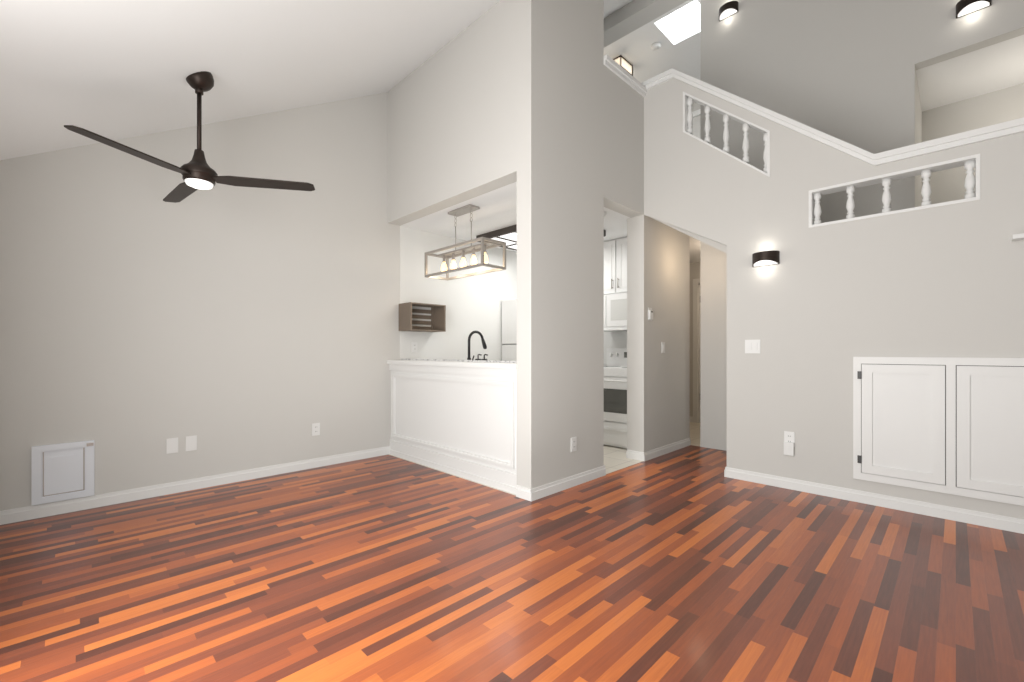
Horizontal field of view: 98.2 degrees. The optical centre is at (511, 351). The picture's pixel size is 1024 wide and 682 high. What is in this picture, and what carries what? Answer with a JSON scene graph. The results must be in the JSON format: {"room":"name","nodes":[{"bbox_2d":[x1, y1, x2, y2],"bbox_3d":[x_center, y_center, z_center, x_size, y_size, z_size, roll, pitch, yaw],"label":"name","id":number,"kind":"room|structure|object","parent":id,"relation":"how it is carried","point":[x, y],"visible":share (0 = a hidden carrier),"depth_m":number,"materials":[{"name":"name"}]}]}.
{"room":"living room","nodes":[
{"label":"living room","id":0,"kind":"room"},
{"bbox_2d":[0,92,399,510],"bbox_3d":[-0.760,-1.550,5.392,7.690,5.300,0.120,0,0,-45],"label":"wall","id":1,"kind":"structure","parent":0,"point":[235,328],"depth_m":3.57,"materials":[{"name":"grey paint"}]},
{"bbox_2d":[31,440,93,505],"bbox_3d":[-3.039,0.818,3.011,0.300,0.385,0.024,0,0,-45],"label":"access panel","id":2,"kind":"object","parent":1,"relation":"attached to","point":[62,471],"depth_m":3.00,"materials":[{"name":"white"}]},
{"bbox_2d":[167,438,177,453],"bbox_3d":[-2.628,0.730,3.434,0.072,0.115,0.006,0,0,-45],"label":"electrical outlet","id":3,"kind":"object","parent":1,"relation":"attached to","point":[172,445],"visible":1,"depth_m":3.43,"materials":[{"name":"white plastic"}]},
{"bbox_2d":[186,435,196,450],"bbox_3d":[-2.543,0.730,3.519,0.072,0.115,0.006,0,0,-45],"label":"electrical outlet","id":4,"kind":"object","parent":1,"relation":"attached to","point":[191,443],"visible":1,"depth_m":3.52,"materials":[{"name":"white plastic"}]},
{"bbox_2d":[0,446,390,524],"bbox_3d":[-2.321,1.058,3.736,2.900,0.085,0.014,0,0,-45],"label":"baseboard","id":5,"kind":"structure","parent":1,"relation":"attached to","point":[50,509],"depth_m":3.42,"materials":[{"name":"white wood"}]},
{"bbox_2d":[312,423,319,435],"bbox_3d":[-1.857,0.740,4.204,0.072,0.115,0.008,0,0,-45],"label":"outlet","id":6,"kind":"object","parent":1,"relation":"attached to","point":[315,429],"visible":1,"depth_m":4.20,"materials":[{"name":"white plastic"}]},
{"bbox_2d":[400,226,516,360],"bbox_3d":[-0.338,-0.135,5.726,2.500,2.470,0.004,0,0,-45],"label":"wall","id":7,"kind":"structure","parent":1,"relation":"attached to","point":[472,303],"depth_m":5.37,"materials":[{"name":"white paint"}]},
{"bbox_2d":[412,342,416,351],"bbox_3d":[-1.090,-0.045,4.965,0.072,0.115,0.008,0,0,-45],"label":"outlet","id":8,"kind":"object","parent":7,"relation":"attached to","point":[414,346],"visible":1,"depth_m":4.96,"materials":[{"name":"white plastic"}]},
{"bbox_2d":[399,302,445,331],"bbox_3d":[-0.988,-0.367,4.898,0.450,0.295,0.244,0,0,-45],"label":"wall shelf","id":9,"kind":"object","parent":7,"relation":"attached to","point":[437,322],"visible":1,"depth_m":4.96,"materials":[{"name":"brown wood"}]},
{"bbox_2d":[0,0,632,159],"bbox_3d":[0.880,-2.683,2.075,5.320,3.243,7.130,0,0,-45],"label":"ceiling","id":10,"kind":"structure","parent":0,"point":[115,69],"depth_m":2.66,"materials":[{"name":"white paint"}]},
{"bbox_2d":[64,71,314,202],"bbox_3d":[-2.065,-1.408,2.877,1.179,0.705,1.051,0,0,-45],"label":"ceiling fan","id":11,"kind":"object","parent":10,"relation":"hanging from","point":[197,166],"visible":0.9,"depth_m":2.77,"materials":[{"name":"brown metal"}]},
{"bbox_2d":[185,178,212,189],"bbox_3d":[-1.959,-1.040,2.779,0.148,0.030,0.148,0,0,-45],"label":"ceiling fan light","id":12,"kind":"object","parent":11,"relation":"attached to","point":[198,183],"visible":1,"depth_m":2.74,"materials":[{"name":"white glass"}]},
{"bbox_2d":[604,0,687,47],"bbox_3d":[1.064,-3.985,5.512,0.240,0.330,2.290,0,0,-45],"label":"beam","id":13,"kind":"structure","parent":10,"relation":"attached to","point":[628,18],"depth_m":5.11,"materials":[{"name":"grey paint"}]},
{"bbox_2d":[387,0,516,225],"bbox_3d":[-0.594,-2.111,4.108,0.150,1.481,1.930,0,0,-45],"label":"wall","id":14,"kind":"structure","parent":0,"point":[452,122],"depth_m":3.90,"materials":[{"name":"grey paint"}]},
{"bbox_2d":[391,370,516,473],"bbox_3d":[-0.582,0.618,4.124,0.110,0.965,1.945,0,0,-45],"label":"wall","id":15,"kind":"structure","parent":0,"point":[471,418],"depth_m":3.95,"materials":[{"name":"white"}]},
{"bbox_2d":[387,360,516,493],"bbox_3d":[-0.596,0.598,4.106,0.155,1.005,1.930,0,0,-45],"label":"trim","id":16,"kind":"structure","parent":15,"relation":"attached to","point":[506,481],"depth_m":3.88,"materials":[{"name":"white wood"}]},
{"bbox_2d":[0,445,1023,681],"bbox_3d":[1.068,1.150,2.178,5.730,0.100,7.010,0,0,-45],"label":"floor","id":17,"kind":"structure","parent":0,"point":[386,568],"depth_m":2.08,"materials":[{"name":"brown wood"}]},
{"bbox_2d":[388,422,699,495],"bbox_3d":[1.351,1.150,5.303,4.590,0.100,2.990,0,0,-45],"label":"floor","id":18,"kind":"structure","parent":0,"point":[615,459],"depth_m":4.59,"materials":[{"name":"beige tile"}]},
{"bbox_2d":[502,299,516,360],"bbox_3d":[0.433,0.204,5.899,0.885,1.768,0.810,0,0,-45],"label":"fridge","id":19,"kind":"object","parent":18,"relation":"on","point":[509,328],"visible":0.12,"depth_m":5.79,"materials":[{"name":"white metal"}]},
{"bbox_2d":[604,348,626,448],"bbox_3d":[1.313,0.524,5.322,0.706,1.128,0.760,0,0,-45],"label":"range","id":20,"kind":"object","parent":18,"relation":"on","point":[615,401],"visible":0.25,"depth_m":5.05,"materials":[{"name":"white metal"}]},
{"bbox_3d":[-0.366,1.050,4.365,0.525,0.099,1.870,0,0,-45],"label":"countertop","id":21,"kind":"structure","parent":18,"relation":"on","visible":0},
{"bbox_3d":[-0.345,0.605,4.386,0.585,0.790,1.870,0,0,-45],"label":"countertop","id":22,"kind":"structure","parent":21,"relation":"on","visible":0},
{"bbox_2d":[401,359,516,362],"bbox_3d":[-0.338,0.145,4.393,0.605,0.130,1.880,0,0,-45],"label":"countertop","id":23,"kind":"structure","parent":22,"relation":"on","point":[463,360],"depth_m":4.05,"materials":[{"name":"stone"}]},
{"bbox_2d":[467,331,486,359],"bbox_3d":[-0.321,-0.014,4.219,0.247,0.366,0.093,0,0,-45],"label":"kitchen faucet","id":24,"kind":"object","parent":23,"relation":"on","point":[484,345],"visible":0.75,"depth_m":4.18,"materials":[{"name":"black metal"}]},
{"bbox_2d":[401,182,699,262],"bbox_3d":[1.404,-1.510,5.356,4.440,0.280,2.990,0,0,-45],"label":"ceiling","id":25,"kind":"structure","parent":0,"point":[497,210],"depth_m":4.65,"materials":[{"name":"white paint"}]},
{"bbox_2d":[425,204,505,279],"bbox_3d":[-0.470,-1.060,4.289,0.290,0.619,0.890,0,0,-45],"label":"pendant chandelier","id":26,"kind":"object","parent":25,"relation":"hanging from","point":[485,245],"visible":1,"depth_m":4.23,"materials":[{"name":"silver metal"}]},
{"bbox_2d":[476,224,605,250],"bbox_3d":[0.318,-1.335,5.141,0.880,0.069,1.220,0,0,-45],"label":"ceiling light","id":27,"kind":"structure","parent":25,"relation":"attached to","point":[508,235],"depth_m":5.08,"materials":[{"name":"grey"}]},
{"bbox_2d":[517,0,603,488],"bbox_3d":[0.424,-1.104,3.656,0.950,4.409,0.150,0,0,-45],"label":"pillar","id":28,"kind":"structure","parent":0,"point":[560,224],"depth_m":3.50,"materials":[{"name":"grey paint"}]},
{"bbox_2d":[516,485,529,500],"bbox_3d":[0.085,1.058,3.313,0.014,0.085,0.145,0,0,-45],"label":"strip","id":29,"kind":"object","parent":28,"relation":"attached to","point":[522,492],"visible":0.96,"depth_m":3.31,"materials":[{"name":"white wood"}]},
{"bbox_2d":[530,465,605,501],"bbox_3d":[0.482,1.058,3.598,0.978,0.085,0.014,0,0,-45],"label":"baseboard","id":30,"kind":"structure","parent":28,"relation":"attached to","point":[542,491],"depth_m":3.54,"materials":[{"name":"white wood"}]},
{"bbox_2d":[571,437,576,451],"bbox_3d":[0.505,0.760,3.624,0.072,0.115,0.008,0,0,-45],"label":"outlet","id":31,"kind":"object","parent":28,"relation":"attached to","point":[573,443],"visible":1,"depth_m":3.62,"materials":[{"name":"white plastic"}]},
{"bbox_2d":[604,331,626,363],"bbox_3d":[1.255,-0.135,5.986,0.120,2.470,1.890,0,0,-45],"label":"wall","id":32,"kind":"structure","parent":0,"point":[615,339],"depth_m":5.81,"materials":[{"name":"white paint"}]},
{"bbox_2d":[604,237,626,294],"bbox_3d":[1.371,-1.032,5.497,0.376,0.665,1.005,0,0,-45],"label":"upper cabinet","id":33,"kind":"object","parent":32,"relation":"attached to","point":[615,266],"visible":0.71,"depth_m":5.40,"materials":[{"name":"white wood"}]},
{"bbox_2d":[604,293,626,331],"bbox_3d":[1.419,-0.472,5.429,0.405,0.435,0.760,0,0,-45],"label":"over-the-range microwave","id":34,"kind":"object","parent":33,"relation":"attached to","point":[615,312],"visible":0.35,"depth_m":5.33,"materials":[{"name":"white"}]},
{"bbox_2d":[604,65,664,352],"bbox_3d":[1.176,-1.281,4.400,1.166,2.598,0.160,0,0,-45],"label":"wall","id":35,"kind":"structure","parent":0,"point":[623,148],"depth_m":4.19,"materials":[{"name":"grey paint"}]},
{"bbox_2d":[604,54,647,96],"bbox_3d":[0.995,-2.612,4.223,0.660,0.135,0.225,0,0,-45],"label":"trim","id":36,"kind":"structure","parent":35,"relation":"on","point":[642,88],"depth_m":4.16,"materials":[{"name":"white"}]},
{"bbox_2d":[604,0,699,82],"bbox_3d":[3.599,-4.175,4.794,2.370,0.150,7.130,0,0,-45],"label":"ceiling","id":37,"kind":"structure","parent":0,"point":[640,55],"depth_m":6.09,"materials":[{"name":"white paint"}]},
{"bbox_2d":[613,55,632,75],"bbox_3d":[1.506,-4.019,6.357,0.320,0.159,0.320,0,0,-45],"label":"flush light","id":38,"kind":"object","parent":37,"relation":"attached to","point":[623,62],"visible":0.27,"depth_m":6.22,"materials":[{"name":"white glass"}]},
{"bbox_2d":[651,42,660,49],"bbox_3d":[1.930,-4.082,5.947,0.130,0.035,0.130,0,0,-45],"label":"smoke detector","id":39,"kind":"object","parent":37,"relation":"attached to","point":[656,46],"visible":0.98,"depth_m":5.92,"materials":[{"name":"white plastic"}]},
{"bbox_2d":[655,0,699,43],"bbox_3d":[2.157,-4.098,5.551,0.540,0.003,0.520,0,0,-45],"label":"skylight window","id":40,"kind":"structure","parent":37,"relation":"attached to","point":[679,25],"depth_m":5.55,"materials":[{"name":"white glass"}]},
{"bbox_2d":[627,215,689,451],"bbox_3d":[1.637,-0.145,4.897,1.080,2.490,0.190,0,0,-45],"label":"wall","id":41,"kind":"structure","parent":0,"point":[658,381],"depth_m":4.65,"materials":[{"name":"grey"}]},
{"bbox_2d":[626,450,643,460],"bbox_3d":[1.250,1.058,4.510,0.014,0.085,0.190,0,0,-45],"label":"baseboard","id":42,"kind":"structure","parent":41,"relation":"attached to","point":[634,455],"depth_m":4.51,"materials":[{"name":"white wood"}]},
{"bbox_2d":[648,307,652,320],"bbox_3d":[1.415,-0.380,4.524,0.075,0.130,0.022,0,0,-45],"label":"light switch","id":43,"kind":"object","parent":41,"relation":"attached to","point":[650,314],"visible":0.95,"depth_m":4.50,"materials":[{"name":"white plastic"}]},
{"bbox_2d":[643,438,690,460],"bbox_3d":[1.704,1.058,4.820,1.094,0.085,0.014,0,0,-45],"label":"baseboard","id":44,"kind":"structure","parent":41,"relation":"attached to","point":[657,452],"depth_m":4.76,"materials":[{"name":"white wood"}]},
{"bbox_2d":[650,217,726,252],"bbox_3d":[2.379,-0.925,4.232,0.950,1.450,1.800,0,0,-45],"label":"ceiling","id":45,"kind":"structure","parent":0,"point":[718,246],"depth_m":4.14,"materials":[{"name":"grey paint"}]},
{"bbox_2d":[690,262,699,416],"bbox_3d":[2.867,-0.135,6.905,0.120,2.470,2.870,0,0,-45],"label":"wall","id":46,"kind":"structure","parent":0,"point":[694,270],"depth_m":6.90,"materials":[{"name":"grey paint"}]},
{"bbox_2d":[693,278,699,422],"bbox_3d":[3.182,-0.007,6.576,0.140,2.215,0.950,0,0,-45],"label":"hall door","id":47,"kind":"structure","parent":46,"relation":"in","point":[696,350],"depth_m":6.82,"materials":[{"name":"white wood"}]},
{"bbox_2d":[692,101,699,137],"bbox_3d":[4.395,-1.500,5.590,0.120,5.200,6.890,0,0,-45],"label":"wall","id":48,"kind":"structure","parent":0,"point":[696,122],"depth_m":6.99,"materials":[{"name":"grey paint"}]},
{"bbox_2d":[692,109,699,117],"bbox_3d":[2.995,-3.740,6.884,0.030,0.080,0.900,0,0,-45],"label":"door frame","id":49,"kind":"structure","parent":48,"relation":"attached to","point":[696,113],"depth_m":6.96,"materials":[{"name":"white"}]},
{"bbox_2d":[644,78,1023,518],"bbox_3d":[3.065,-0.770,2.789,0.120,3.740,4.810,0,0,-45],"label":"wall","id":50,"kind":"structure","parent":0,"point":[816,310],"depth_m":3.39,"materials":[{"name":"grey paint"}]},
{"bbox_2d":[745,340,759,352],"bbox_3d":[2.026,-0.040,3.737,0.010,0.115,0.118,0,0,-45],"label":"light switch","id":51,"kind":"object","parent":50,"relation":"attached to","point":[752,346],"visible":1,"depth_m":3.74,"materials":[{"name":"white plastic"}]},
{"bbox_2d":[752,250,779,266],"bbox_3d":[2.070,-0.760,3.640,0.085,0.105,0.200,0,0,-45],"label":"sconce","id":52,"kind":"object","parent":50,"relation":"attached to","point":[765,258],"visible":1,"depth_m":3.60,"materials":[{"name":"brown metal"}]},
{"bbox_2d":[784,431,794,446],"bbox_3d":[2.217,0.700,3.546,0.008,0.115,0.072,0,0,-45],"label":"outlet","id":53,"kind":"object","parent":50,"relation":"attached to","point":[789,436],"visible":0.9,"depth_m":3.54,"materials":[{"name":"white plastic"}]},
{"bbox_2d":[784,442,793,455],"bbox_3d":[2.207,0.777,3.537,0.024,0.105,0.070,0,0,-45],"label":"plug-in device","id":54,"kind":"object","parent":53,"relation":"attached to","point":[788,448],"visible":0.94,"depth_m":3.52,"materials":[{"name":"white plastic"}]},
{"bbox_2d":[683,92,979,227],"bbox_3d":[2.326,-1.699,3.529,0.130,1.477,1.920,0,0,-45],"label":"railings","id":55,"kind":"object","parent":50,"relation":"on","point":[969,163],"depth_m":3.31,"materials":[{"name":"white wood"}]},
{"bbox_2d":[644,69,1023,165],"bbox_3d":[3.000,-2.002,2.855,0.190,1.355,4.995,0,0,-45],"label":"trim","id":56,"kind":"structure","parent":50,"relation":"on","point":[1011,127],"depth_m":3.21,"materials":[{"name":"white wood"}]},
{"bbox_2d":[726,467,1023,533],"bbox_3d":[3.292,1.058,2.468,0.014,0.085,4.006,0,0,-45],"label":"baseboard","id":57,"kind":"structure","parent":50,"relation":"attached to","point":[1001,522],"depth_m":3.11,"materials":[{"name":"white wood"}]},
{"bbox_2d":[853,357,1023,505],"bbox_3d":[3.047,0.485,2.700,0.032,0.890,1.550,0,0,-45],"label":"cabinet","id":58,"kind":"object","parent":50,"relation":"attached to","point":[952,425],"depth_m":2.91,"materials":[{"name":"white wood"}]},
{"bbox_2d":[1011,233,1023,241],"bbox_3d":[3.147,-0.682,2.553,0.100,0.025,0.360,0,0,-45],"label":"shelf","id":59,"kind":"object","parent":50,"relation":"attached to","point":[1017,237],"visible":1,"depth_m":2.64,"materials":[{"name":"white"}]},
{"bbox_2d":[700,0,1023,450],"bbox_3d":[3.868,-1.500,3.500,0.120,5.200,4.680,0,0,-45],"label":"wall","id":60,"kind":"structure","parent":0,"point":[844,70],"depth_m":4.26,"materials":[{"name":"grey paint"}]},
{"bbox_2d":[719,1,737,21],"bbox_3d":[2.360,-3.740,4.863,0.085,0.105,0.200,0,0,-45],"label":"sconce","id":61,"kind":"object","parent":60,"relation":"attached to","point":[728,9],"visible":0.98,"depth_m":4.84,"materials":[{"name":"brown metal"}]},
{"bbox_2d":[956,0,991,18],"bbox_3d":[3.682,-2.780,3.541,0.085,0.105,0.200,0,0,-45],"label":"sconce","id":62,"kind":"object","parent":60,"relation":"attached to","point":[964,7],"visible":0.96,"depth_m":3.54,"materials":[{"name":"brown metal"}]},
{"bbox_2d":[916,74,921,206],"bbox_3d":[3.878,-1.485,4.303,1.030,2.170,0.100,0,0,-45],"label":"wall","id":63,"kind":"structure","parent":0,"point":[918,140],"depth_m":4.21,"materials":[{"name":"grey paint"}]},
{"bbox_2d":[916,35,1023,111],"bbox_3d":[4.886,-2.550,3.295,1.030,0.100,2.950,0,0,-45],"label":"ceiling","id":64,"kind":"structure","parent":0,"point":[992,68],"depth_m":4.01,"materials":[{"name":"white paint"}]},
{"bbox_2d":[922,83,1023,203],"bbox_3d":[5.293,-1.450,3.702,0.120,2.300,2.950,0,0,-45],"label":"wall","id":65,"kind":"structure","parent":0,"point":[990,109],"depth_m":4.43,"materials":[{"name":"grey paint"}]}
]}

